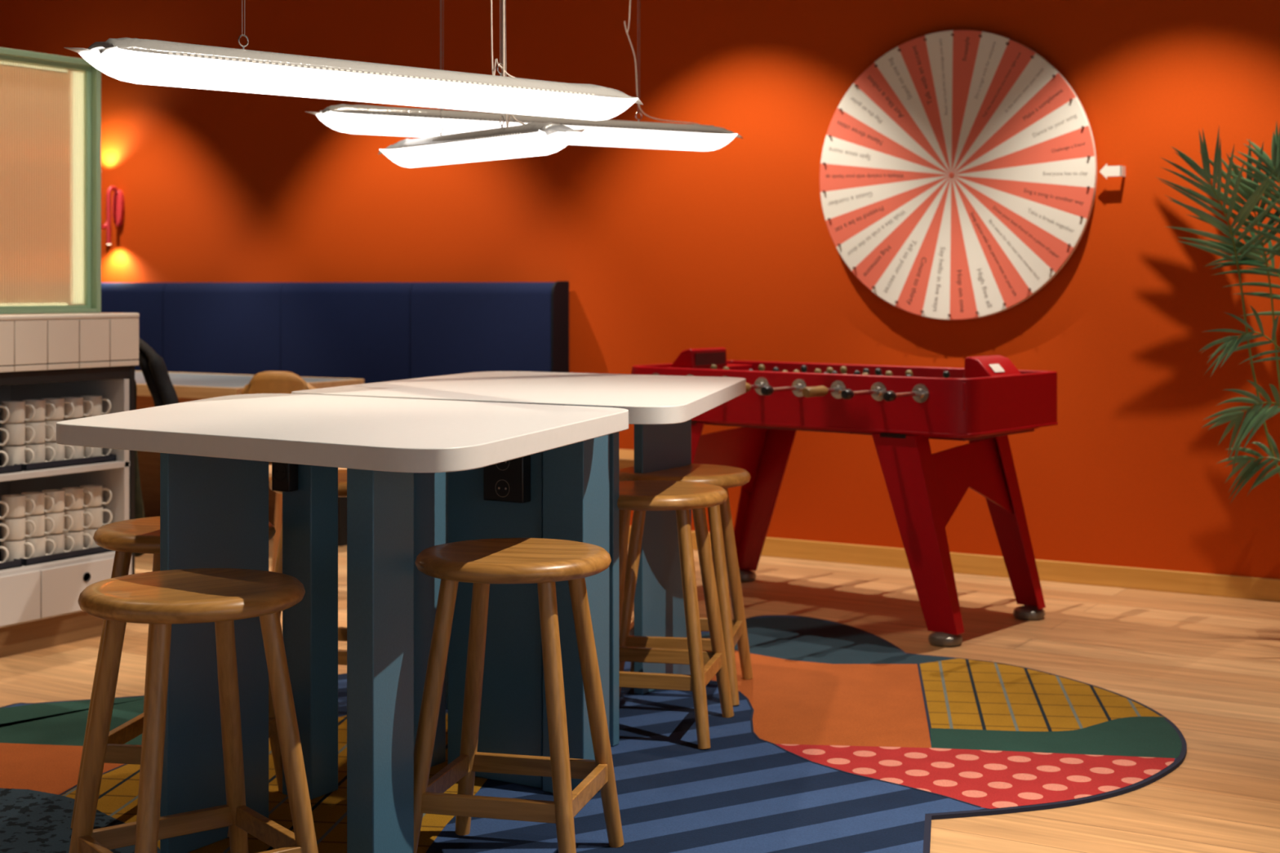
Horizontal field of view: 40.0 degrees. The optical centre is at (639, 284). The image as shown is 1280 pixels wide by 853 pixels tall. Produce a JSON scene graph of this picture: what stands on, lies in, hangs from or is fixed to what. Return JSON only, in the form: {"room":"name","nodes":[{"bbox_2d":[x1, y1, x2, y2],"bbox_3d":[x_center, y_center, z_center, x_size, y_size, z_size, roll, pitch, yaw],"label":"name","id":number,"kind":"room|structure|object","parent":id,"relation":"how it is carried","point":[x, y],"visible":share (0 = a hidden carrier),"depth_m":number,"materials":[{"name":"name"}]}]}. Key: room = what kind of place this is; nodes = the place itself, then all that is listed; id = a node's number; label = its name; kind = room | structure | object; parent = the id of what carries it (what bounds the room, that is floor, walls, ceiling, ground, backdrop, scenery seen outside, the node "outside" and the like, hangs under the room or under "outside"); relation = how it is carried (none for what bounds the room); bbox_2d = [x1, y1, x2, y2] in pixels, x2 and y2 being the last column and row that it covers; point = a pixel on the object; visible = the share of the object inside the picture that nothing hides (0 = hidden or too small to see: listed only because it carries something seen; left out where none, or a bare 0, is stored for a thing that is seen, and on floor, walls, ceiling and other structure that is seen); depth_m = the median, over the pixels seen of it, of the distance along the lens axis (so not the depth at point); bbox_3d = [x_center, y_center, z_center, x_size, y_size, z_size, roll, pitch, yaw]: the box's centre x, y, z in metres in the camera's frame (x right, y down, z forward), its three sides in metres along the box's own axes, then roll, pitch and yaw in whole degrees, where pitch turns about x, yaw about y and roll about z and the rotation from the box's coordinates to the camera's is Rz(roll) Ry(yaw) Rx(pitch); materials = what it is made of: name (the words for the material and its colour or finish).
{"room":"common room","nodes":[
{"label":"common room","id":0,"kind":"room"},
{"bbox_2d":[0,0,1279,579],"bbox_3d":[0.567,-0.420,7.739,15.400,3.200,0.150,0,0,31],"label":"wall","id":1,"kind":"structure","parent":0,"point":[662,254],"depth_m":7.67,"materials":[{"name":"orange paint"}]},
{"bbox_2d":[101,186,124,244],"bbox_3d":[-2.915,-0.424,9.691,0.125,0.408,0.088,0,0,31],"label":"wall lamp","id":2,"kind":"object","parent":1,"relation":"attached to","point":[117,198],"visible":0.77,"depth_m":9.68,"materials":[{"name":"red metal"}]},
{"bbox_2d":[627,525,1279,601],"bbox_3d":[0.524,1.139,7.668,15.000,0.082,0.014,0,0,31],"label":"baseboard","id":3,"kind":"structure","parent":1,"relation":"attached to","point":[1154,580],"depth_m":6.96,"materials":[{"name":"brown wood"}]},
{"bbox_2d":[819,29,1097,319],"bbox_3d":[1.279,-0.447,7.181,1.180,1.180,0.072,0,0,31],"label":"wheel","id":4,"kind":"object","parent":1,"relation":"attached to","point":[958,171],"visible":1,"depth_m":7.14,"materials":[{"name":"white"}]},
{"bbox_2d":[1099,164,1125,178],"bbox_3d":[1.840,-0.441,6.854,0.087,0.060,0.052,0,0,31],"label":"pointer arrow","id":5,"kind":"object","parent":1,"relation":"attached to","point":[1110,171],"visible":1,"depth_m":6.83,"materials":[{"name":"white"}]},
{"bbox_2d":[0,537,1279,852],"bbox_3d":[-1.893,1.230,3.646,15.400,0.100,9.700,0,0,31],"label":"floor","id":6,"kind":"structure","parent":0,"point":[1210,665],"depth_m":5.45,"materials":[{"name":"brown wood"}]},
{"bbox_2d":[0,312,139,657],"bbox_3d":[-2.307,0.638,5.612,0.624,1.084,1.299,0,0,31],"label":"base cabinet","id":7,"kind":"object","parent":6,"relation":"on","point":[58,355],"visible":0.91,"depth_m":5.79,"materials":[{"name":"white wood"}]},
{"bbox_2d":[0,556,22,569],"bbox_3d":[-2.178,0.893,5.521,0.200,0.022,0.422,0,0,31],"label":"tray","id":8,"kind":"object","parent":7,"relation":"on","point":[16,562],"visible":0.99,"depth_m":5.62,"materials":[{"name":"black"}]},
{"bbox_2d":[0,546,8,562],"bbox_3d":[-2.073,0.862,5.605,0.098,0.070,0.074,0,0,23],"label":"mug","id":9,"kind":"object","parent":8,"relation":"on","point":[1,547],"visible":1,"depth_m":5.61,"materials":[{"name":"beige ceramic"}]},
{"bbox_2d":[0,523,8,542],"bbox_3d":[-2.072,0.790,5.606,0.098,0.070,0.074,0,0,19],"label":"mug","id":10,"kind":"object","parent":9,"relation":"on","point":[6,526],"visible":1,"depth_m":5.62,"materials":[{"name":"beige ceramic"}]},
{"bbox_2d":[0,501,8,519],"bbox_3d":[-2.073,0.718,5.605,0.098,0.070,0.074,0,0,22],"label":"mug","id":11,"kind":"object","parent":10,"relation":"on","point":[5,504],"visible":1,"depth_m":5.61,"materials":[{"name":"beige ceramic"}]},
{"bbox_2d":[0,462,22,473],"bbox_3d":[-2.178,0.588,5.521,0.200,0.022,0.422,0,0,31],"label":"tray","id":12,"kind":"object","parent":7,"relation":"on","point":[15,468],"visible":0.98,"depth_m":5.62,"materials":[{"name":"black"}]},
{"bbox_2d":[0,450,8,466],"bbox_3d":[-2.073,0.557,5.605,0.098,0.070,0.074,0,0,24],"label":"mug","id":13,"kind":"object","parent":12,"relation":"on","point":[1,451],"visible":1,"depth_m":5.61,"materials":[{"name":"beige ceramic"}]},
{"bbox_2d":[0,427,8,446],"bbox_3d":[-2.072,0.485,5.605,0.098,0.070,0.074,0,0,22],"label":"mug","id":14,"kind":"object","parent":13,"relation":"on","point":[4,443],"visible":1,"depth_m":5.61,"materials":[{"name":"beige ceramic"}]},
{"bbox_2d":[0,405,9,423],"bbox_3d":[-2.071,0.413,5.605,0.098,0.070,0.074,0,0,18],"label":"mug","id":15,"kind":"object","parent":14,"relation":"on","point":[6,408],"visible":1,"depth_m":5.62,"materials":[{"name":"beige ceramic"}]},
{"bbox_2d":[0,546,113,565],"bbox_3d":[-1.964,0.893,5.875,0.200,0.022,0.379,0,0,31],"label":"tray","id":16,"kind":"object","parent":7,"relation":"on","point":[25,562],"visible":0.37,"depth_m":5.79,"materials":[{"name":"black"}]},
{"bbox_2d":[0,538,34,561],"bbox_3d":[-2.019,0.862,5.704,0.097,0.070,0.075,0,0,-30],"label":"mug","id":17,"kind":"object","parent":16,"relation":"on","point":[16,549],"visible":0.88,"depth_m":5.67,"materials":[{"name":"beige ceramic"}]},
{"bbox_2d":[1,516,35,541],"bbox_3d":[-2.017,0.790,5.694,0.098,0.070,0.074,0,0,18],"label":"mug","id":18,"kind":"object","parent":17,"relation":"on","point":[16,526],"visible":0.9,"depth_m":5.67,"materials":[{"name":"beige ceramic"}]},
{"bbox_2d":[1,494,35,518],"bbox_3d":[-2.019,0.718,5.705,0.097,0.070,0.075,0,0,-36],"label":"mug","id":19,"kind":"object","parent":18,"relation":"on","point":[15,503],"visible":0.96,"depth_m":5.67,"materials":[{"name":"beige ceramic"}]},
{"bbox_2d":[24,535,55,557],"bbox_3d":[-1.975,0.862,5.764,0.098,0.070,0.074,0,0,18],"label":"mug","id":20,"kind":"object","parent":16,"relation":"on","point":[39,543],"visible":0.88,"depth_m":5.74,"materials":[{"name":"beige ceramic"}]},
{"bbox_2d":[24,514,54,537],"bbox_3d":[-1.978,0.790,5.763,0.098,0.070,0.074,0,0,23],"label":"mug","id":21,"kind":"object","parent":20,"relation":"on","point":[39,520],"visible":0.83,"depth_m":5.74,"materials":[{"name":"beige ceramic"}]},
{"bbox_2d":[21,491,54,515],"bbox_3d":[-1.980,0.718,5.775,0.097,0.070,0.075,0,0,-35],"label":"mug","id":22,"kind":"object","parent":21,"relation":"on","point":[38,497],"visible":0.88,"depth_m":5.75,"materials":[{"name":"beige ceramic"}]},
{"bbox_2d":[44,533,75,554],"bbox_3d":[-1.936,0.862,5.834,0.098,0.070,0.074,0,0,20],"label":"mug","id":23,"kind":"object","parent":16,"relation":"on","point":[59,540],"visible":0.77,"depth_m":5.81,"materials":[{"name":"beige ceramic"}]},
{"bbox_2d":[43,511,73,534],"bbox_3d":[-1.938,0.790,5.844,0.097,0.070,0.075,0,0,-30],"label":"mug","id":24,"kind":"object","parent":23,"relation":"on","point":[58,517],"visible":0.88,"depth_m":5.81,"materials":[{"name":"beige ceramic"}]},
{"bbox_2d":[41,489,75,513],"bbox_3d":[-1.935,0.718,5.833,0.098,0.070,0.074,0,0,20],"label":"mug","id":25,"kind":"object","parent":24,"relation":"on","point":[59,495],"visible":0.91,"depth_m":5.81,"materials":[{"name":"beige ceramic"}]},
{"bbox_2d":[63,530,93,551],"bbox_3d":[-1.895,0.862,5.911,0.097,0.070,0.075,0,0,-30],"label":"mug","id":26,"kind":"object","parent":16,"relation":"on","point":[78,536],"visible":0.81,"depth_m":5.88,"materials":[{"name":"beige ceramic"}]},
{"bbox_2d":[63,508,93,532],"bbox_3d":[-1.893,0.790,5.912,0.097,0.070,0.075,0,0,-30],"label":"mug","id":27,"kind":"object","parent":26,"relation":"on","point":[77,516],"visible":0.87,"depth_m":5.88,"materials":[{"name":"beige ceramic"}]},
{"bbox_2d":[61,487,93,510],"bbox_3d":[-1.894,0.718,5.911,0.097,0.070,0.075,0,0,-31],"label":"mug","id":28,"kind":"object","parent":27,"relation":"on","point":[77,492],"visible":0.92,"depth_m":5.88,"materials":[{"name":"beige ceramic"}]},
{"bbox_2d":[82,528,99,548],"bbox_3d":[-1.852,0.862,5.970,0.098,0.070,0.074,0,0,20],"label":"mug","id":29,"kind":"object","parent":16,"relation":"on","point":[91,531],"visible":0.23,"depth_m":5.94,"materials":[{"name":"beige ceramic"}]},
{"bbox_2d":[83,506,112,528],"bbox_3d":[-1.851,0.790,5.970,0.098,0.070,0.074,0,0,24],"label":"mug","id":30,"kind":"object","parent":29,"relation":"on","point":[97,513],"visible":0.76,"depth_m":5.95,"materials":[{"name":"beige ceramic"}]},
{"bbox_2d":[80,484,111,507],"bbox_3d":[-1.852,0.718,5.970,0.098,0.070,0.074,0,0,20],"label":"mug","id":31,"kind":"object","parent":30,"relation":"on","point":[96,491],"visible":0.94,"depth_m":5.95,"materials":[{"name":"beige ceramic"}]},
{"bbox_2d":[0,453,115,471],"bbox_3d":[-1.964,0.588,5.875,0.200,0.022,0.379,0,0,31],"label":"tray","id":32,"kind":"object","parent":7,"relation":"on","point":[111,457],"visible":0.59,"depth_m":5.81,"materials":[{"name":"black"}]},
{"bbox_2d":[0,444,35,466],"bbox_3d":[-2.019,0.557,5.704,0.097,0.070,0.075,0,0,-31],"label":"mug","id":33,"kind":"object","parent":32,"relation":"on","point":[16,455],"visible":0.83,"depth_m":5.67,"materials":[{"name":"beige ceramic"}]},
{"bbox_2d":[0,422,35,446],"bbox_3d":[-2.021,0.485,5.707,0.097,0.070,0.075,0,0,-35],"label":"mug","id":34,"kind":"object","parent":33,"relation":"on","point":[16,432],"visible":0.98,"depth_m":5.67,"materials":[{"name":"beige ceramic"}]},
{"bbox_2d":[0,400,35,423],"bbox_3d":[-2.019,0.413,5.694,0.098,0.070,0.074,0,0,25],"label":"mug","id":35,"kind":"object","parent":34,"relation":"on","point":[16,409],"visible":0.96,"depth_m":5.67,"materials":[{"name":"beige ceramic"}]},
{"bbox_2d":[24,443,55,463],"bbox_3d":[-1.977,0.557,5.765,0.098,0.070,0.074,0,0,20],"label":"mug","id":36,"kind":"object","parent":32,"relation":"on","point":[39,450],"visible":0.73,"depth_m":5.74,"materials":[{"name":"beige ceramic"}]},
{"bbox_2d":[24,421,55,444],"bbox_3d":[-1.977,0.485,5.775,0.097,0.070,0.075,0,0,-34],"label":"mug","id":37,"kind":"object","parent":36,"relation":"on","point":[39,428],"visible":0.88,"depth_m":5.74,"materials":[{"name":"beige ceramic"}]},
{"bbox_2d":[22,399,55,422],"bbox_3d":[-1.976,0.413,5.764,0.098,0.070,0.074,0,0,19],"label":"mug","id":38,"kind":"object","parent":37,"relation":"on","point":[39,405],"visible":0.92,"depth_m":5.74,"materials":[{"name":"beige ceramic"}]},
{"bbox_2d":[44,442,75,461],"bbox_3d":[-1.935,0.557,5.833,0.098,0.070,0.074,0,0,22],"label":"mug","id":39,"kind":"object","parent":32,"relation":"on","point":[60,449],"visible":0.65,"depth_m":5.81,"materials":[{"name":"beige ceramic"}]},
{"bbox_2d":[44,419,64,442],"bbox_3d":[-1.937,0.485,5.834,0.098,0.070,0.074,0,0,24],"label":"mug","id":40,"kind":"object","parent":39,"relation":"on","point":[48,430],"visible":0.21,"depth_m":5.80,"materials":[{"name":"beige ceramic"}]},
{"bbox_2d":[41,398,74,420],"bbox_3d":[-1.937,0.413,5.833,0.098,0.070,0.074,0,0,20],"label":"mug","id":41,"kind":"object","parent":40,"relation":"on","point":[59,403],"visible":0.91,"depth_m":5.81,"materials":[{"name":"beige ceramic"}]},
{"bbox_2d":[64,445,93,458],"bbox_3d":[-1.896,0.557,5.914,0.097,0.070,0.075,0,0,-36],"label":"mug","id":42,"kind":"object","parent":32,"relation":"on","point":[79,451],"visible":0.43,"depth_m":5.88,"materials":[{"name":"beige ceramic"}]},
{"bbox_3d":[-1.888,0.485,5.907,0.106,0.070,0.074,0,0,-7],"label":"mug","id":43,"kind":"object","parent":42,"relation":"on","visible":0},
{"bbox_2d":[60,396,93,418],"bbox_3d":[-1.895,0.413,5.903,0.098,0.070,0.074,0,0,20],"label":"mug","id":44,"kind":"object","parent":43,"relation":"on","point":[77,402],"visible":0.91,"depth_m":5.88,"materials":[{"name":"beige ceramic"}]},
{"bbox_2d":[84,446,111,457],"bbox_3d":[-1.855,0.557,5.982,0.097,0.070,0.075,0,0,-34],"label":"mug","id":45,"kind":"object","parent":32,"relation":"on","point":[97,451],"visible":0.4,"depth_m":5.95,"materials":[{"name":"beige ceramic"}]},
{"bbox_3d":[-1.847,0.485,5.975,0.106,0.070,0.074,0,0,1],"label":"mug","id":46,"kind":"object","parent":45,"relation":"on","visible":0},
{"bbox_2d":[79,395,111,417],"bbox_3d":[-1.855,0.413,5.983,0.097,0.070,0.075,0,0,-33],"label":"mug","id":47,"kind":"object","parent":46,"relation":"on","point":[96,400],"visible":0.8,"depth_m":5.95,"materials":[{"name":"beige ceramic"}]},
{"bbox_2d":[0,312,139,320],"bbox_3d":[-2.301,0.105,5.624,0.622,0.018,1.272,0,0,31],"label":"countertop","id":48,"kind":"structure","parent":7,"relation":"on","point":[59,316],"depth_m":5.77,"materials":[{"name":"beige stone"}]},
{"bbox_2d":[0,47,101,314],"bbox_3d":[-2.168,-0.340,5.660,0.056,0.870,1.070,0,0,31],"label":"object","id":49,"kind":"object","parent":48,"relation":"on","point":[51,104],"visible":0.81,"depth_m":5.96,"materials":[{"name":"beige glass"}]},
{"bbox_2d":[134,337,178,556],"bbox_3d":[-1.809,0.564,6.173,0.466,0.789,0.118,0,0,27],"label":"chair","id":50,"kind":"object","parent":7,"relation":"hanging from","point":[153,366],"visible":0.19,"depth_m":6.11,"materials":[{"name":"black fabric"}]},
{"bbox_2d":[134,370,364,546],"bbox_3d":[-2.451,0.804,8.251,2.300,0.751,0.820,0,0,31],"label":"cafe table","id":51,"kind":"object","parent":6,"relation":"on","point":[188,387],"visible":0.17,"depth_m":7.76,"materials":[{"name":"grey stone"}]},
{"bbox_2d":[240,371,346,572],"bbox_3d":[-1.311,0.752,6.752,0.416,0.861,0.474,0,0,11],"label":"cafe chair","id":52,"kind":"object","parent":6,"relation":"on","point":[265,382],"visible":0.12,"depth_m":6.54,"materials":[{"name":"brown wood"}]},
{"bbox_2d":[100,280,568,528],"bbox_3d":[-2.631,0.582,9.201,5.012,1.197,0.603,0,0,31],"label":"banquette","id":53,"kind":"object","parent":6,"relation":"on","point":[373,332],"visible":0.23,"depth_m":8.69,"materials":[{"name":"blue fabric"}]},
{"bbox_2d":[0,614,1186,852],"bbox_3d":[-0.098,1.174,4.094,3.529,0.011,3.112,0,0,-31],"label":"rug","id":54,"kind":"object","parent":6,"relation":"on","point":[840,739],"visible":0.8,"depth_m":4.30,"materials":[{"name":"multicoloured carpet"}]},
{"bbox_2d":[71,515,282,836],"bbox_3d":[-1.013,0.853,3.925,0.394,0.636,0.394,0,0,9],"label":"bar stool","id":55,"kind":"object","parent":54,"relation":"on","point":[138,535],"visible":0.29,"depth_m":3.83,"materials":[{"name":"brown wood"}]},
{"bbox_2d":[68,568,318,852],"bbox_3d":[-0.799,0.853,3.150,0.394,0.636,0.394,0,0,-37],"label":"bar stool","id":56,"kind":"object","parent":54,"relation":"on","point":[161,599],"visible":1,"depth_m":3.12,"materials":[{"name":"brown wood"}]},
{"bbox_2d":[268,469,346,665],"bbox_3d":[-0.839,0.853,4.930,0.394,0.636,0.394,0,0,12],"label":"bar stool","id":57,"kind":"object","parent":54,"relation":"on","point":[342,473],"visible":0.05,"depth_m":4.82,"materials":[{"name":"brown wood"}]},
{"bbox_2d":[56,393,628,852],"bbox_3d":[-0.644,0.724,3.799,1.361,0.888,1.101,0,0,31],"label":"table","id":58,"kind":"object","parent":54,"relation":"on","point":[514,470],"visible":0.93,"depth_m":3.76,"materials":[{"name":"white laminate"}]},
{"bbox_2d":[272,462,286,480],"bbox_3d":[-0.817,0.424,3.991,0.041,0.041,0.001,0,0,31],"label":"outlet","id":59,"kind":"object","parent":58,"relation":"attached to","point":[279,469],"depth_m":3.99,"materials":[{"name":"black plastic"}]},
{"bbox_2d":[271,462,297,492],"bbox_3d":[-0.808,0.424,4.006,0.052,0.089,0.034,0,0,31],"label":"power socket","id":60,"kind":"object","parent":58,"relation":"attached to","point":[284,475],"depth_m":3.99,"materials":[{"name":"black plastic"}]},
{"bbox_2d":[495,480,510,497],"bbox_3d":[-0.320,0.474,4.094,0.041,0.041,0.001,0,0,31],"label":"outlet","id":61,"kind":"object","parent":58,"relation":"attached to","point":[502,486],"depth_m":4.09,"materials":[{"name":"black plastic"}]},
{"bbox_2d":[483,454,530,502],"bbox_3d":[-0.311,0.443,4.109,0.113,0.125,0.034,0,0,31],"label":"power socket","id":62,"kind":"object","parent":58,"relation":"attached to","point":[509,481],"depth_m":4.09,"materials":[{"name":"black plastic"}]},
{"bbox_2d":[291,371,746,746],"bbox_3d":[-0.200,0.724,4.892,1.329,0.888,1.253,0,0,31],"label":"table","id":63,"kind":"object","parent":54,"relation":"on","point":[661,409],"visible":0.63,"depth_m":4.92,"materials":[{"name":"white laminate"}]},
{"bbox_2d":[413,537,624,852],"bbox_3d":[-0.255,0.853,3.547,0.394,0.636,0.394,0,0,14],"label":"bar stool","id":64,"kind":"object","parent":54,"relation":"on","point":[483,562],"visible":0.99,"depth_m":3.46,"materials":[{"name":"brown wood"}]},
{"bbox_2d":[617,480,733,749],"bbox_3d":[0.035,0.853,4.640,0.394,0.636,0.394,0,0,13],"label":"bar stool","id":65,"kind":"object","parent":54,"relation":"on","point":[680,496],"visible":0.64,"depth_m":4.54,"materials":[{"name":"brown wood"}]},
{"bbox_2d":[618,463,752,705],"bbox_3d":[0.123,0.853,5.090,0.394,0.636,0.394,0,0,10],"label":"bar stool","id":66,"kind":"object","parent":54,"relation":"on","point":[724,553],"visible":0.63,"depth_m":4.97,"materials":[{"name":"brown wood"}]},
{"bbox_2d":[618,448,634,469],"bbox_3d":[-0.150,0.945,7.440,0.620,0.470,0.360,0,0,31],"label":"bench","id":67,"kind":"object","parent":6,"relation":"on","point":[626,457],"visible":0.03,"depth_m":7.20,"materials":[{"name":"brown wood"}]},
{"bbox_2d":[631,347,1057,647],"bbox_3d":[0.701,0.712,6.399,1.454,0.935,1.089,0,0,40],"label":"table","id":68,"kind":"object","parent":6,"relation":"on","point":[983,402],"visible":0.8,"depth_m":6.05,"materials":[{"name":"red metal"}]},
{"bbox_2d":[670,347,726,368],"bbox_3d":[0.227,0.281,6.825,0.113,0.073,0.220,0,0,40],"label":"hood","id":69,"kind":"object","parent":68,"relation":"attached to","point":[707,357],"depth_m":6.76,"materials":[{"name":"red plastic"}]},
{"bbox_2d":[964,355,1021,377],"bbox_3d":[1.210,0.281,6.015,0.113,0.073,0.220,0,0,40],"label":"hood","id":70,"kind":"object","parent":68,"relation":"attached to","point":[1002,366],"depth_m":5.96,"materials":[{"name":"red plastic"}]},
{"bbox_2d":[1154,123,1279,504],"bbox_3d":[2.168,-0.154,5.678,1.172,2.669,0.940,0,0,15],"label":"potted palm","id":71,"kind":"object","parent":6,"relation":"on","point":[1251,191],"visible":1,"depth_m":5.94,"materials":[{"name":"green plant"}]},
{"bbox_3d":[-1.893,-2.070,3.646,15.400,0.100,9.700,0,0,31],"label":"ceiling","id":72,"kind":"structure","parent":0,"visible":0},
{"bbox_2d":[63,0,643,120],"bbox_3d":[-0.516,-1.195,3.755,0.122,1.650,1.550,0,0,39],"label":"lamp","id":73,"kind":"object","parent":72,"relation":"hanging from","point":[135,60],"visible":1,"depth_m":3.59,"materials":[{"name":"white"}]},
{"bbox_2d":[78,46,638,120],"bbox_3d":[-0.516,-0.413,3.755,0.121,0.086,1.481,0,0,39],"label":"diffuser","id":74,"kind":"object","parent":73,"relation":"attached to","point":[204,68],"depth_m":3.60,"materials":[{"name":"white plastic"}]},
{"bbox_2d":[377,0,585,168],"bbox_3d":[-0.455,-1.171,4.760,0.130,1.698,1.092,0,0,-30],"label":"lamp","id":75,"kind":"object","parent":72,"relation":"hanging from","point":[532,139],"visible":0.99,"depth_m":4.61,"materials":[{"name":"white"}]},
{"bbox_2d":[379,129,582,168],"bbox_3d":[-0.455,-0.361,4.760,0.121,0.076,1.024,0,0,-31],"label":"diffuser","id":76,"kind":"object","parent":75,"relation":"attached to","point":[482,145],"depth_m":4.65,"materials":[{"name":"white plastic"}]},
{"bbox_2d":[306,0,743,151],"bbox_3d":[-0.308,-1.225,5.360,1.455,1.590,0.132,0,0,-32],"label":"lamp","id":77,"kind":"object","parent":72,"relation":"hanging from","point":[359,119],"visible":0.88,"depth_m":5.33,"materials":[{"name":"white"}]},
{"bbox_2d":[315,111,737,151],"bbox_3d":[-0.308,-0.460,5.360,1.387,0.059,0.121,0,0,-31],"label":"diffuser","id":78,"kind":"object","parent":77,"relation":"attached to","point":[608,133],"depth_m":5.32,"materials":[{"name":"white plastic"}]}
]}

